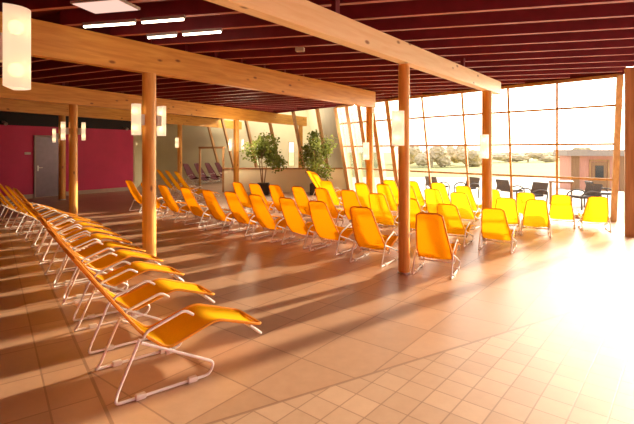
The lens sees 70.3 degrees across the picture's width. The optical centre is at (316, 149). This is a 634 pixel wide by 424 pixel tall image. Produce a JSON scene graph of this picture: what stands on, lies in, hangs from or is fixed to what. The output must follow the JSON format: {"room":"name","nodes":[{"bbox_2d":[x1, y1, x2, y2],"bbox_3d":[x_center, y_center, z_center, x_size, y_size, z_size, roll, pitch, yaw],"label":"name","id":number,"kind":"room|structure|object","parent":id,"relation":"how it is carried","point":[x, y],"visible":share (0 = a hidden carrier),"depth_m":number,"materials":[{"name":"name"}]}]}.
{"room":"spa","nodes":[
{"label":"spa","id":0,"kind":"room"},
{"bbox_2d":[0,125,132,195],"bbox_3d":[-11.908,0.440,14.131,0.200,2.620,13.549,0,0,34],"label":"wall","id":1,"kind":"structure","parent":0,"point":[105,158],"depth_m":17.84,"materials":[{"name":"paint"}]},
{"bbox_2d":[34,135,57,197],"bbox_3d":[-9.988,0.605,16.712,0.107,2.290,0.952,0,0,34],"label":"door","id":2,"kind":"structure","parent":1,"relation":"in","point":[45,151],"depth_m":16.65,"materials":[{"name":"metal"}]},
{"bbox_2d":[0,187,128,200],"bbox_3d":[-11.815,1.675,14.068,0.024,0.150,13.549,0,0,34],"label":"baseboard","id":3,"kind":"structure","parent":1,"relation":"attached to","point":[28,196],"depth_m":18.09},
{"bbox_2d":[0,111,130,129],"bbox_3d":[-11.908,-1.370,14.131,0.200,1.000,13.549,0,0,34],"label":"trim","id":4,"kind":"structure","parent":1,"relation":"attached to","point":[12,118],"depth_m":16.81,"materials":[{"name":"paint"}]},
{"bbox_2d":[133,125,141,187],"bbox_3d":[-9.825,-0.650,25.360,0.200,4.800,11.575,0,0,-17],"label":"wall","id":5,"kind":"structure","parent":0,"point":[137,139],"depth_m":21.27,"materials":[{"name":"paint"}]},
{"bbox_2d":[156,110,310,178],"bbox_3d":[-5.850,-0.650,27.000,11.100,4.800,0.200,0,0,0],"label":"wall","id":6,"kind":"structure","parent":0,"point":[193,137],"depth_m":26.90,"materials":[{"name":"paint"}]},
{"bbox_2d":[224,169,346,191],"bbox_3d":[-1.285,1.270,18.750,5.130,0.960,0.180,0,0,0],"label":"wall","id":7,"kind":"structure","parent":0,"point":[286,179],"depth_m":18.66,"materials":[{"name":"paint"}]},
{"bbox_2d":[198,147,224,191],"bbox_3d":[-4.500,0.805,19.175,1.582,1.890,0.112,0,0,35],"label":"door frame","id":8,"kind":"structure","parent":7,"relation":"in","point":[199,148],"depth_m":18.88,"materials":[{"name":"brown wood"}]},
{"bbox_2d":[0,179,633,423],"bbox_3d":[13.841,1.810,7.356,61.892,0.120,47.288,0,0,0],"label":"floor","id":9,"kind":"structure","parent":0,"point":[541,332],"depth_m":4.34,"materials":[{"name":"ceramic"}]},
{"bbox_2d":[0,198,52,222],"bbox_3d":[-7.479,1.224,11.271,1.494,1.052,0.669,0,0,-44],"label":"sun lounger","id":10,"kind":"object","parent":9,"relation":"on","point":[1,200],"visible":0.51,"depth_m":11.16,"materials":[{"name":"fabric"}]},
{"bbox_2d":[0,192,61,227],"bbox_3d":[-6.839,1.224,10.621,1.494,1.052,0.669,0,0,-44],"label":"sun lounger","id":11,"kind":"object","parent":9,"relation":"on","point":[2,196],"visible":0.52,"depth_m":10.47,"materials":[{"name":"fabric"}]},
{"bbox_2d":[0,184,77,233],"bbox_3d":[-6.149,1.224,9.951,1.494,1.052,0.669,0,0,-44],"label":"sun lounger","id":12,"kind":"object","parent":9,"relation":"on","point":[4,190],"visible":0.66,"depth_m":9.76,"materials":[{"name":"fabric"}]},
{"bbox_2d":[5,185,89,239],"bbox_3d":[-5.539,1.224,9.312,1.494,1.052,0.669,0,0,-44],"label":"sun lounger","id":13,"kind":"object","parent":9,"relation":"on","point":[8,188],"visible":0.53,"depth_m":9.16,"materials":[{"name":"fabric"}]},
{"bbox_2d":[13,188,102,245],"bbox_3d":[-4.983,1.224,8.720,1.494,1.052,0.669,0,0,-44],"label":"sun lounger","id":14,"kind":"object","parent":9,"relation":"on","point":[76,219],"visible":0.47,"depth_m":8.72,"materials":[{"name":"fabric"}]},
{"bbox_2d":[58,115,65,199],"bbox_3d":[-8.950,0.272,15.800,0.244,2.956,0.244,0,0,0],"label":"wooden post","id":15,"kind":"object","parent":9,"relation":"on","point":[61,143],"visible":1,"depth_m":15.71,"materials":[{"name":"brown wood"}]},
{"bbox_2d":[15,191,111,252],"bbox_3d":[-4.547,1.224,8.138,1.494,1.052,0.669,0,0,-43],"label":"sun lounger","id":16,"kind":"object","parent":9,"relation":"on","point":[83,224],"visible":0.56,"depth_m":8.13,"materials":[{"name":"fabric"}]},
{"bbox_2d":[18,194,120,261],"bbox_3d":[-4.120,1.224,7.566,1.494,1.052,0.669,0,0,-42],"label":"sun lounger","id":17,"kind":"object","parent":9,"relation":"on","point":[89,229],"visible":0.54,"depth_m":7.62,"materials":[{"name":"fabric"}]},
{"bbox_2d":[69,104,77,214],"bbox_3d":[-6.500,0.272,12.000,0.234,2.956,0.234,0,0,0],"label":"wooden post","id":18,"kind":"object","parent":9,"relation":"on","point":[73,109],"visible":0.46,"depth_m":11.91,"materials":[{"name":"brown wood"}]},
{"bbox_2d":[61,122,68,139],"bbox_3d":[-6.653,-0.500,11.872,0.186,0.480,0.180,0,0,-40],"label":"wall lamp","id":19,"kind":"object","parent":18,"relation":"attached to","point":[64,130],"visible":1,"depth_m":11.79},
{"bbox_2d":[78,122,85,139],"bbox_3d":[-6.327,-0.500,12.100,0.186,0.480,0.180,0,0,-30],"label":"wall lamp","id":20,"kind":"object","parent":18,"relation":"attached to","point":[81,131],"visible":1,"depth_m":12.05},
{"bbox_2d":[21,198,131,271],"bbox_3d":[-3.674,1.224,6.964,1.494,1.052,0.669,0,0,-42],"label":"sun lounger","id":21,"kind":"object","parent":9,"relation":"on","point":[99,236],"visible":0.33,"depth_m":7.04,"materials":[{"name":"fabric"}]},
{"bbox_2d":[25,203,145,284],"bbox_3d":[-3.228,1.224,6.362,1.494,1.052,0.669,0,0,-41],"label":"sun lounger","id":22,"kind":"object","parent":9,"relation":"on","point":[95,248],"visible":0.53,"depth_m":6.42,"materials":[{"name":"fabric"}]},
{"bbox_2d":[32,208,162,299],"bbox_3d":[-2.772,1.224,5.780,1.494,1.052,0.669,0,0,-40],"label":"sun lounger","id":23,"kind":"object","parent":9,"relation":"on","point":[108,260],"visible":0.63,"depth_m":5.78,"materials":[{"name":"fabric"}]},
{"bbox_2d":[38,216,183,320],"bbox_3d":[-2.295,1.224,5.128,1.494,1.052,0.669,0,0,-39],"label":"sun lounger","id":24,"kind":"object","parent":9,"relation":"on","point":[141,267],"visible":0.71,"depth_m":5.13,"materials":[{"name":"fabric"}]},
{"bbox_2d":[46,228,214,353],"bbox_3d":[-1.759,1.224,4.390,1.494,1.052,0.669,0,0,-39],"label":"sun lounger","id":25,"kind":"object","parent":9,"relation":"on","point":[128,300],"visible":0.71,"depth_m":4.43,"materials":[{"name":"fabric"}]},
{"bbox_2d":[125,180,164,212],"bbox_3d":[-4.863,1.294,13.052,0.569,0.912,1.314,0,0,38],"label":"sun lounger","id":26,"kind":"object","parent":9,"relation":"on","point":[133,190],"visible":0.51,"depth_m":12.72,"materials":[{"name":"fabric"}]},
{"bbox_2d":[141,73,155,261],"bbox_3d":[-2.656,0.272,7.123,0.234,2.956,0.234,0,0,0],"label":"wooden post","id":27,"kind":"object","parent":9,"relation":"on","point":[148,79],"visible":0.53,"depth_m":7.03,"materials":[{"name":"brown wood"}]},
{"bbox_2d":[131,103,144,134],"bbox_3d":[-2.773,-0.470,6.961,0.180,0.480,0.186,0,0,36],"label":"wall lamp","id":28,"kind":"object","parent":27,"relation":"attached to","point":[137,119],"visible":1,"depth_m":6.88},
{"bbox_2d":[156,106,165,135],"bbox_3d":[-2.539,-0.470,7.284,0.180,0.480,0.186,0,0,36],"label":"wall lamp","id":29,"kind":"object","parent":27,"relation":"attached to","point":[161,110],"visible":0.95,"depth_m":7.25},
{"bbox_2d":[62,247,261,405],"bbox_3d":[-1.178,1.224,3.613,1.494,1.052,0.669,0,0,-38],"label":"sun lounger","id":30,"kind":"object","parent":9,"relation":"on","point":[171,331],"visible":1,"depth_m":3.59,"materials":[{"name":"yellow"}]},
{"bbox_2d":[141,182,185,217],"bbox_3d":[-4.062,1.294,12.104,0.569,0.912,1.314,0,0,38],"label":"sun lounger","id":31,"kind":"object","parent":9,"relation":"on","point":[159,205],"visible":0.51,"depth_m":11.91,"materials":[{"name":"fabric"}]},
{"bbox_2d":[157,169,197,198],"bbox_3d":[-5.104,1.224,16.536,1.494,1.052,0.669,0,0,-38],"label":"sun lounger","id":32,"kind":"object","parent":9,"relation":"on","point":[163,177],"visible":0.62,"depth_m":16.29,"materials":[{"name":"fabric"}]},
{"bbox_2d":[177,125,181,186],"bbox_3d":[-6.566,0.272,21.536,0.244,2.956,0.244,0,0,0],"label":"wooden post","id":33,"kind":"object","parent":9,"relation":"on","point":[179,127],"visible":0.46,"depth_m":21.44,"materials":[{"name":"brown wood"}]},
{"bbox_2d":[158,185,207,221],"bbox_3d":[-3.349,1.294,11.365,0.569,0.912,1.314,0,0,38],"label":"sun lounger","id":34,"kind":"object","parent":9,"relation":"on","point":[169,200],"visible":0.81,"depth_m":11.09,"materials":[{"name":"fabric"}]},
{"bbox_2d":[165,170,200,200],"bbox_3d":[-4.584,1.224,15.886,1.494,1.052,0.669,0,0,-38],"label":"sun lounger","id":35,"kind":"object","parent":9,"relation":"on","point":[168,173],"visible":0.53,"depth_m":15.66,"materials":[{"name":"fabric"}]},
{"bbox_2d":[183,164,208,184],"bbox_3d":[-6.140,1.224,22.767,1.494,1.052,0.569,0,0,30],"label":"sun lounger","id":36,"kind":"object","parent":9,"relation":"on","point":[189,172],"visible":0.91,"depth_m":22.90,"materials":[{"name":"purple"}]},
{"bbox_2d":[174,171,218,202],"bbox_3d":[-4.064,1.224,15.236,1.494,1.052,0.669,0,0,-38],"label":"sun lounger","id":37,"kind":"object","parent":9,"relation":"on","point":[177,174],"visible":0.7,"depth_m":15.02,"materials":[{"name":"fabric"}]},
{"bbox_2d":[180,187,229,227],"bbox_3d":[-2.586,1.294,10.645,0.569,0.912,1.314,0,0,38],"label":"sun lounger","id":38,"kind":"object","parent":9,"relation":"on","point":[194,207],"visible":0.68,"depth_m":10.34,"materials":[{"name":"fabric"}]},
{"bbox_2d":[194,163,219,183],"bbox_3d":[-5.750,1.224,23.443,1.494,1.052,0.569,0,0,30],"label":"sun lounger","id":39,"kind":"object","parent":9,"relation":"on","point":[203,174],"visible":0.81,"depth_m":23.58,"materials":[{"name":"fabric"}]},
{"bbox_2d":[205,163,221,182],"bbox_3d":[-5.360,1.224,24.119,1.494,1.052,0.569,0,0,30],"label":"sun lounger","id":40,"kind":"object","parent":9,"relation":"on","point":[208,166],"visible":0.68,"depth_m":24.32,"materials":[{"name":"fabric"}]},
{"bbox_2d":[207,127,221,179],"bbox_3d":[-5.895,0.042,25.953,0.100,3.467,1.439,0,0,28],"label":"strut","id":41,"kind":"object","parent":9,"relation":"on","point":[208,128],"visible":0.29,"depth_m":25.78,"materials":[{"name":"brown wood"}]},
{"bbox_2d":[221,119,233,167],"bbox_3d":[-4.782,0.042,24.684,0.100,3.467,1.439,0,0,28],"label":"strut","id":42,"kind":"object","parent":9,"relation":"on","point":[222,120],"visible":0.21,"depth_m":24.45,"materials":[{"name":"brown wood"}]},
{"bbox_2d":[202,189,253,232],"bbox_3d":[-1.938,1.294,10.013,0.569,0.912,1.314,0,0,38],"label":"sun lounger","id":43,"kind":"object","parent":9,"relation":"on","point":[216,211],"visible":0.73,"depth_m":9.71,"materials":[{"name":"fabric"}]},
{"bbox_2d":[234,120,238,191],"bbox_3d":[-3.232,0.272,18.020,0.244,2.956,0.244,0,0,0],"label":"wooden post","id":44,"kind":"object","parent":9,"relation":"on","point":[236,122],"visible":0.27,"depth_m":17.93,"materials":[{"name":"brown wood"}]},
{"bbox_2d":[244,121,257,167],"bbox_3d":[-3.275,0.042,22.967,0.100,3.467,1.439,0,0,28],"label":"strut","id":45,"kind":"object","parent":9,"relation":"on","point":[246,122],"visible":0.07,"depth_m":22.70,"materials":[{"name":"brown wood"}]},
{"bbox_2d":[232,182,270,215],"bbox_3d":[-1.713,1.294,12.287,0.569,0.912,1.314,0,0,36],"label":"sun lounger","id":46,"kind":"object","parent":9,"relation":"on","point":[239,189],"visible":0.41,"depth_m":11.93,"materials":[{"name":"fabric"}]},
{"bbox_2d":[224,191,279,235],"bbox_3d":[-1.373,1.294,9.615,0.569,0.912,1.314,0,0,38],"label":"sun lounger","id":47,"kind":"object","parent":9,"relation":"on","point":[239,214],"visible":0.78,"depth_m":9.31,"materials":[{"name":"fabric"}]},
{"bbox_2d":[239,130,287,194],"bbox_3d":[-2.050,0.472,17.509,1.653,2.556,1.587,0,0,20],"label":"potted tree","id":48,"kind":"object","parent":9,"relation":"on","point":[274,160],"visible":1,"depth_m":17.30,"materials":[{"name":"green plant"}]},
{"bbox_2d":[249,183,281,217],"bbox_3d":[-1.225,1.294,11.843,0.569,0.912,1.314,0,0,35],"label":"sun lounger","id":49,"kind":"object","parent":9,"relation":"on","point":[255,188],"visible":0.34,"depth_m":11.42,"materials":[{"name":"fabric"}]},
{"bbox_2d":[248,194,305,242],"bbox_3d":[-0.784,1.294,9.004,0.569,0.912,1.314,0,0,38],"label":"sun lounger","id":50,"kind":"object","parent":9,"relation":"on","point":[261,212],"visible":0.82,"depth_m":8.70,"materials":[{"name":"fabric"}]},
{"bbox_2d":[269,184,304,219],"bbox_3d":[-0.677,1.294,11.427,0.569,0.912,1.314,0,0,35],"label":"sun lounger","id":51,"kind":"object","parent":9,"relation":"on","point":[276,192],"visible":0.36,"depth_m":11.06,"materials":[{"name":"fabric"}]},
{"bbox_2d":[291,111,305,167],"bbox_3d":[-0.727,0.042,19.975,0.100,3.467,1.439,0,0,28],"label":"strut","id":52,"kind":"object","parent":9,"relation":"on","point":[292,112],"visible":0.64,"depth_m":19.70,"materials":[{"name":"brown wood"}]},
{"bbox_2d":[292,186,311,221],"bbox_3d":[-0.057,1.294,10.913,0.569,0.912,1.314,0,0,39],"label":"sun lounger","id":53,"kind":"object","parent":9,"relation":"on","point":[301,199],"visible":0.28,"depth_m":10.58,"materials":[{"name":"fabric"}]},
{"bbox_2d":[279,197,336,248],"bbox_3d":[-0.159,1.294,8.469,0.569,0.912,1.314,0,0,38],"label":"sun lounger","id":54,"kind":"object","parent":9,"relation":"on","point":[294,221],"visible":0.73,"depth_m":8.15,"materials":[{"name":"fabric"}]},
{"bbox_2d":[299,129,337,194],"bbox_3d":[-0.041,0.448,17.590,1.370,2.605,1.666,0,0,35],"label":"potted tree","id":55,"kind":"object","parent":9,"relation":"on","point":[314,160],"visible":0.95,"depth_m":17.48,"materials":[{"name":"green plant"}]},
{"bbox_2d":[315,108,328,167],"bbox_3d":[0.307,0.042,18.711,0.100,3.467,1.439,0,0,28],"label":"strut","id":56,"kind":"object","parent":9,"relation":"on","point":[316,109],"visible":0.36,"depth_m":18.34,"materials":[{"name":"brown wood"}]},
{"bbox_2d":[320,180,342,207],"bbox_3d":[0.593,1.294,12.864,0.569,0.912,1.314,0,0,34],"label":"sun lounger","id":57,"kind":"object","parent":9,"relation":"on","point":[328,185],"visible":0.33,"depth_m":12.44,"materials":[{"name":"fabric"}]},
{"bbox_2d":[308,200,356,254],"bbox_3d":[0.357,1.294,7.973,0.569,0.912,1.314,0,0,35],"label":"sun lounger","id":58,"kind":"object","parent":9,"relation":"on","point":[324,225],"visible":0.9,"depth_m":7.66,"materials":[{"name":"fabric"}]},
{"bbox_2d":[315,188,350,226],"bbox_3d":[0.482,1.294,10.461,0.569,0.912,1.314,0,0,39],"label":"sun lounger","id":59,"kind":"object","parent":9,"relation":"on","point":[322,194],"visible":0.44,"depth_m":10.08,"materials":[{"name":"fabric"}]},
{"bbox_2d":[340,189,377,227],"bbox_3d":[1.003,1.294,10.047,0.569,0.912,1.314,0,0,34],"label":"sun lounger","id":60,"kind":"object","parent":9,"relation":"on","point":[349,197],"visible":0.35,"depth_m":9.63,"materials":[{"name":"fabric"}]},
{"bbox_2d":[355,182,369,207],"bbox_3d":[1.508,1.294,12.111,0.569,0.912,1.314,0,0,37],"label":"sun lounger","id":61,"kind":"object","parent":9,"relation":"on","point":[362,190],"visible":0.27,"depth_m":11.75,"materials":[{"name":"fabric"}]},
{"bbox_2d":[366,107,372,192],"bbox_3d":[1.497,0.272,12.776,0.224,2.956,0.224,0,0,0],"label":"wooden post","id":62,"kind":"object","parent":9,"relation":"on","point":[369,110],"visible":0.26,"depth_m":12.69,"materials":[{"name":"brown wood"}]},
{"bbox_2d":[363,142,368,159],"bbox_3d":[1.383,0.030,12.619,0.180,0.480,0.186,0,0,36],"label":"wall lamp","id":63,"kind":"object","parent":62,"relation":"attached to","point":[365,144],"visible":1,"depth_m":12.54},
{"bbox_2d":[349,206,397,266],"bbox_3d":[0.981,1.294,7.225,0.569,0.912,1.314,0,0,32],"label":"sun lounger","id":64,"kind":"object","parent":9,"relation":"on","point":[367,234],"visible":0.85,"depth_m":6.89,"materials":[{"name":"fabric"}]},
{"bbox_2d":[368,193,397,235],"bbox_3d":[1.541,1.307,9.555,0.569,0.886,1.314,0,0,34],"label":"sun lounger","id":65,"kind":"object","parent":9,"relation":"on","point":[378,203],"visible":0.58,"depth_m":9.18,"materials":[{"name":"fabric"}]},
{"bbox_2d":[376,184,397,215],"bbox_3d":[2.006,1.294,11.668,0.569,0.912,1.314,0,0,36],"label":"sun lounger","id":66,"kind":"object","parent":9,"relation":"on","point":[385,189],"visible":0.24,"depth_m":11.26,"materials":[{"name":"fabric"}]},
{"bbox_2d":[384,180,397,203],"bbox_3d":[2.400,1.294,13.211,0.569,0.912,1.314,0,0,35],"label":"sun lounger","id":67,"kind":"object","parent":9,"relation":"on","point":[391,183],"visible":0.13,"depth_m":12.76,"materials":[{"name":"fabric"}]},
{"bbox_2d":[397,64,410,274],"bbox_3d":[1.234,0.272,6.380,0.184,2.956,0.184,0,0,0],"label":"wooden post","id":68,"kind":"object","parent":9,"relation":"on","point":[403,69],"visible":1,"depth_m":6.31,"materials":[{"name":"brown wood"}]},
{"bbox_2d":[392,110,403,145],"bbox_3d":[1.129,-0.300,6.241,0.180,0.480,0.186,0,0,37],"label":"wall lamp","id":69,"kind":"object","parent":68,"relation":"attached to","point":[397,116],"visible":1,"depth_m":6.16,"materials":[{"name":"glass"}]},
{"bbox_2d":[410,198,421,233],"bbox_3d":[2.086,1.332,9.109,0.569,0.836,1.314,0,0,33],"label":"sun lounger","id":70,"kind":"object","parent":9,"relation":"on","point":[415,208],"visible":0.18,"depth_m":8.66,"materials":[{"name":"fabric"}]},
{"bbox_2d":[410,181,427,212],"bbox_3d":[2.936,1.294,12.714,0.569,0.912,1.314,0,0,37],"label":"sun lounger","id":71,"kind":"object","parent":9,"relation":"on","point":[414,184],"visible":0.2,"depth_m":12.27,"materials":[{"name":"fabric"}]},
{"bbox_2d":[424,188,443,212],"bbox_3d":[3.006,1.317,10.827,0.569,0.866,1.314,0,0,37],"label":"sun lounger","id":72,"kind":"object","parent":9,"relation":"on","point":[433,197],"visible":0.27,"depth_m":10.44,"materials":[{"name":"fabric"}]},
{"bbox_2d":[412,212,460,278],"bbox_3d":[1.780,1.294,6.600,0.569,0.912,1.314,0,0,26],"label":"sun lounger","id":73,"kind":"object","parent":9,"relation":"on","point":[432,240],"visible":1,"depth_m":6.22,"materials":[{"name":"orange"}]},
{"bbox_2d":[431,182,450,203],"bbox_3d":[3.528,1.299,12.252,0.569,0.902,1.314,0,0,37],"label":"sun lounger","id":74,"kind":"object","parent":9,"relation":"on","point":[441,187],"visible":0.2,"depth_m":11.81,"materials":[{"name":"fabric"}]},
{"bbox_2d":[436,203,474,246],"bbox_3d":[2.665,1.358,8.629,0.569,0.784,1.314,0,0,32],"label":"sun lounger","id":75,"kind":"object","parent":9,"relation":"on","point":[450,213],"visible":0.66,"depth_m":8.24,"materials":[{"name":"fabric"}]},
{"bbox_2d":[450,192,480,228],"bbox_3d":[3.483,1.339,10.406,0.569,0.821,1.314,0,0,36],"label":"sun lounger","id":76,"kind":"object","parent":9,"relation":"on","point":[460,199],"visible":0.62,"depth_m":10.03,"materials":[{"name":"fabric"}]},
{"bbox_2d":[454,177,479,197],"bbox_3d":[5.541,1.388,16.626,0.735,0.748,0.684,0,0,-30],"label":"chair","id":77,"kind":"object","parent":9,"relation":"on","point":[474,181],"visible":0.7,"depth_m":16.66,"materials":[{"name":"fabric"}]},
{"bbox_2d":[456,186,481,217],"bbox_3d":[4.052,1.323,11.798,0.569,0.854,1.314,0,0,38],"label":"sun lounger","id":78,"kind":"object","parent":9,"relation":"on","point":[464,189],"visible":0.34,"depth_m":11.37,"materials":[{"name":"fabric"}]},
{"bbox_2d":[482,91,491,208],"bbox_3d":[3.496,0.272,9.254,0.224,2.956,0.224,0,0,0],"label":"wooden post","id":79,"kind":"object","parent":9,"relation":"on","point":[486,95],"visible":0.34,"depth_m":9.16,"materials":[{"name":"brown wood"}]},
{"bbox_2d":[479,135,488,157],"bbox_3d":[3.379,-0.070,9.099,0.180,0.480,0.186,0,0,37],"label":"wall lamp","id":80,"kind":"object","parent":79,"relation":"attached to","point":[483,139],"visible":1,"depth_m":9.02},
{"bbox_2d":[478,208,516,253],"bbox_3d":[3.278,1.362,8.106,0.569,0.776,1.314,0,0,31],"label":"sun lounger","id":81,"kind":"object","parent":9,"relation":"on","point":[494,223],"visible":1,"depth_m":7.74,"materials":[{"name":"fabric"}]},
{"bbox_2d":[495,197,520,234],"bbox_3d":[4.129,1.362,9.806,0.569,0.776,1.314,0,0,24],"label":"sun lounger","id":82,"kind":"object","parent":9,"relation":"on","point":[508,205],"visible":0.55,"depth_m":9.35,"materials":[{"name":"fabric"}]},
{"bbox_2d":[495,179,524,197],"bbox_3d":[6.677,1.388,15.582,0.735,0.748,0.684,0,0,-20],"label":"chair","id":83,"kind":"object","parent":9,"relation":"on","point":[502,185],"visible":0.65,"depth_m":15.42,"materials":[{"name":"fabric"}]},
{"bbox_2d":[516,192,534,217],"bbox_3d":[5.151,1.362,10.898,0.569,0.776,1.314,0,0,33],"label":"sun lounger","id":84,"kind":"object","parent":9,"relation":"on","point":[521,199],"visible":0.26,"depth_m":10.51,"materials":[{"name":"fabric"}]},
{"bbox_2d":[516,182,548,202],"bbox_3d":[6.706,1.388,14.018,0.735,0.748,0.684,0,0,-20],"label":"chair","id":85,"kind":"object","parent":9,"relation":"on","point":[539,189],"visible":0.73,"depth_m":14.03,"materials":[{"name":"fabric"}]},
{"bbox_2d":[520,199,551,237],"bbox_3d":[4.585,1.362,9.456,0.569,0.776,1.314,0,0,24],"label":"sun lounger","id":86,"kind":"object","parent":9,"relation":"on","point":[535,214],"visible":1,"depth_m":9.07,"materials":[{"name":"fabric"}]},
{"bbox_2d":[548,180,572,203],"bbox_3d":[7.971,1.380,14.700,0.700,0.750,0.700,0,0,30],"label":"table","id":87,"kind":"object","parent":9,"relation":"on","point":[549,181],"visible":0.88,"depth_m":14.56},
{"bbox_2d":[548,194,575,228],"bbox_3d":[5.661,1.362,10.421,0.569,0.776,1.314,0,0,29],"label":"sun lounger","id":88,"kind":"object","parent":9,"relation":"on","point":[561,208],"visible":0.85,"depth_m":10.04,"materials":[{"name":"fabric"}]},
{"bbox_2d":[567,183,602,209],"bbox_3d":[8.030,1.388,13.509,0.735,0.748,0.684,0,0,-10],"label":"chair","id":89,"kind":"object","parent":9,"relation":"on","point":[591,189],"visible":0.84,"depth_m":13.47,"materials":[{"name":"fabric"}]},
{"bbox_2d":[577,196,611,231],"bbox_3d":[6.155,1.362,10.037,0.569,0.776,1.314,0,0,23],"label":"sun lounger","id":90,"kind":"object","parent":9,"relation":"on","point":[596,209],"visible":1,"depth_m":9.65,"materials":[{"name":"fabric"}]},
{"bbox_2d":[624,67,633,236],"bbox_3d":[6.360,0.040,9.150,0.170,3.416,0.240,0,0,30],"label":"column","id":91,"kind":"structure","parent":9,"relation":"on","point":[628,71],"depth_m":9.05,"materials":[{"name":"brown wood"}]},
{"bbox_3d":[-2.120,0.042,2.760,0.224,3.416,0.224,0,0,0],"label":"wooden post","id":92,"kind":"object","parent":9,"relation":"on","visible":0},
{"bbox_2d":[0,3,30,89],"bbox_3d":[-1.925,-0.640,2.831,0.213,0.500,0.230,0,0,-20],"label":"wall lamp","id":93,"kind":"object","parent":92,"relation":"attached to","point":[15,39],"visible":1,"depth_m":2.76,"materials":[{"name":"glass"}]},
{"bbox_2d":[0,0,633,117],"bbox_3d":[-3.300,-1.846,13.500,25.800,0.348,35.400,0,0,0],"label":"ceiling","id":94,"kind":"structure","parent":0,"point":[504,41],"depth_m":7.23,"materials":[{"name":"wood"}]},
{"bbox_2d":[70,0,139,13],"bbox_3d":[-2.411,-1.649,5.143,0.620,0.036,0.400,0,0,14],"label":"ceiling panel","id":95,"kind":"object","parent":94,"relation":"attached to","point":[94,6],"visible":1,"depth_m":5.10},
{"bbox_2d":[82,19,136,27],"bbox_3d":[-2.657,-1.616,5.751,0.774,0.068,0.040,0,0,13],"label":"strip light","id":96,"kind":"object","parent":94,"relation":"attached to","point":[124,21],"visible":1,"depth_m":5.73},
{"bbox_2d":[0,98,241,128],"bbox_3d":[-8.230,-1.438,17.517,0.164,0.457,19.500,0,0,23],"label":"roof beam","id":97,"kind":"structure","parent":94,"relation":"attached to","point":[10,105],"depth_m":16.95,"materials":[{"name":"wood"}]},
{"bbox_2d":[0,78,306,125],"bbox_3d":[-5.927,-1.438,13.055,0.162,0.457,22.400,0,0,28],"label":"roof beam","id":98,"kind":"structure","parent":94,"relation":"attached to","point":[39,92],"depth_m":13.25,"materials":[{"name":"wood"}]},
{"bbox_2d":[146,31,177,38],"bbox_3d":[-2.187,-1.616,6.343,0.494,0.068,0.040,0,0,17],"label":"strip light","id":99,"kind":"object","parent":94,"relation":"attached to","point":[164,34],"visible":1,"depth_m":6.33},
{"bbox_2d":[140,15,185,23],"bbox_3d":[-1.910,-1.616,5.569,0.614,0.068,0.040,0,0,14],"label":"strip light","id":100,"kind":"object","parent":94,"relation":"attached to","point":[173,17],"visible":1,"depth_m":5.55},
{"bbox_2d":[0,12,375,107],"bbox_3d":[-3.817,-1.438,5.542,0.160,0.457,18.352,0,0,36],"label":"roof beam","id":101,"kind":"structure","parent":94,"relation":"attached to","point":[53,41],"depth_m":7.35,"materials":[{"name":"wood"}]},
{"bbox_2d":[181,28,222,35],"bbox_3d":[-1.577,-1.616,6.159,0.608,0.068,0.040,0,0,15],"label":"strip light","id":102,"kind":"object","parent":94,"relation":"attached to","point":[211,30],"visible":1,"depth_m":6.14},
{"bbox_2d":[205,0,500,94],"bbox_3d":[-0.953,-1.439,3.455,0.161,0.458,16.082,0,0,38],"label":"roof beam","id":103,"kind":"structure","parent":94,"relation":"attached to","point":[305,16],"depth_m":5.11,"materials":[{"name":"wood"}]},
{"bbox_2d":[307,107,346,188],"bbox_3d":[0.343,-0.650,22.410,0.888,4.800,9.153,0,0,-7],"label":"wall","id":104,"kind":"structure","parent":0,"point":[327,115],"depth_m":20.44,"materials":[{"name":"paint"}]},
{"bbox_2d":[212,67,625,118],"bbox_3d":[0.210,-1.769,17.762,0.374,0.197,20.536,0,0,-39],"label":"trim","id":105,"kind":"structure","parent":104,"relation":"attached to","point":[578,75],"depth_m":11.75,"materials":[{"name":"wood"}]},
{"bbox_2d":[334,74,623,221],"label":"window","id":106,"kind":"structure","parent":104,"relation":"in","point":[616,143],"depth_m":13.21,"materials":[{"name":"brown wood"}]},
{"label":"outside","id":107,"kind":"structure","parent":0,"visible":0},
{"bbox_2d":[256,153,558,176],"bbox_3d":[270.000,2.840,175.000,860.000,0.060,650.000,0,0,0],"label":"field","id":108,"kind":"structure","parent":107,"point":[533,167],"depth_m":68.34,"materials":[{"name":"plant"}]},
{"bbox_2d":[397,146,422,163],"bbox_3d":[18.059,0.995,90.071,6.163,4.028,4.500,0,0,0],"label":"bush","id":109,"kind":"object","parent":108,"relation":"on","point":[414,150],"visible":0.36,"depth_m":88.34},
{"bbox_2d":[414,146,450,166],"bbox_3d":[19.022,1.123,74.356,6.169,3.542,3.866,0,0,0],"label":"bush","id":110,"kind":"object","parent":108,"relation":"on","point":[439,155],"visible":0.89,"depth_m":73.45,"materials":[{"name":"plant"}]},
{"bbox_2d":[429,146,469,162],"bbox_3d":[24.617,0.866,83.996,6.989,3.887,4.484,0,0,0],"label":"bush","id":111,"kind":"object","parent":108,"relation":"on","point":[450,149],"visible":0.27,"depth_m":82.76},
{"bbox_2d":[453,149,481,166],"bbox_3d":[25.852,1.412,76.062,5.780,3.082,4.085,0,0,0],"label":"bush","id":112,"kind":"object","parent":108,"relation":"on","point":[459,155],"visible":0.84,"depth_m":74.93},
{"bbox_2d":[500,152,558,161],"bbox_3d":[48.882,1.669,104.163,13.328,2.375,4.346,0,0,0],"label":"bush","id":113,"kind":"object","parent":108,"relation":"on","point":[539,156],"visible":0.77,"depth_m":103.04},
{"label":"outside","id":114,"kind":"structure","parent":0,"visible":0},
{"bbox_2d":[352,177,566,189],"bbox_3d":[-49.500,2.870,-52.000,221.000,0.160,196.000,0,0,0],"label":"gravel yard","id":115,"kind":"structure","parent":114,"point":[526,182],"depth_m":41.16,"materials":[{"name":"gravel"}]},
{"bbox_2d":[553,150,623,191],"bbox_3d":[19.994,1.385,31.344,5.600,2.810,3.700,0,0,14],"label":"wooden shed","id":116,"kind":"object","parent":115,"relation":"on","point":[572,163],"visible":0.76,"depth_m":30.25,"materials":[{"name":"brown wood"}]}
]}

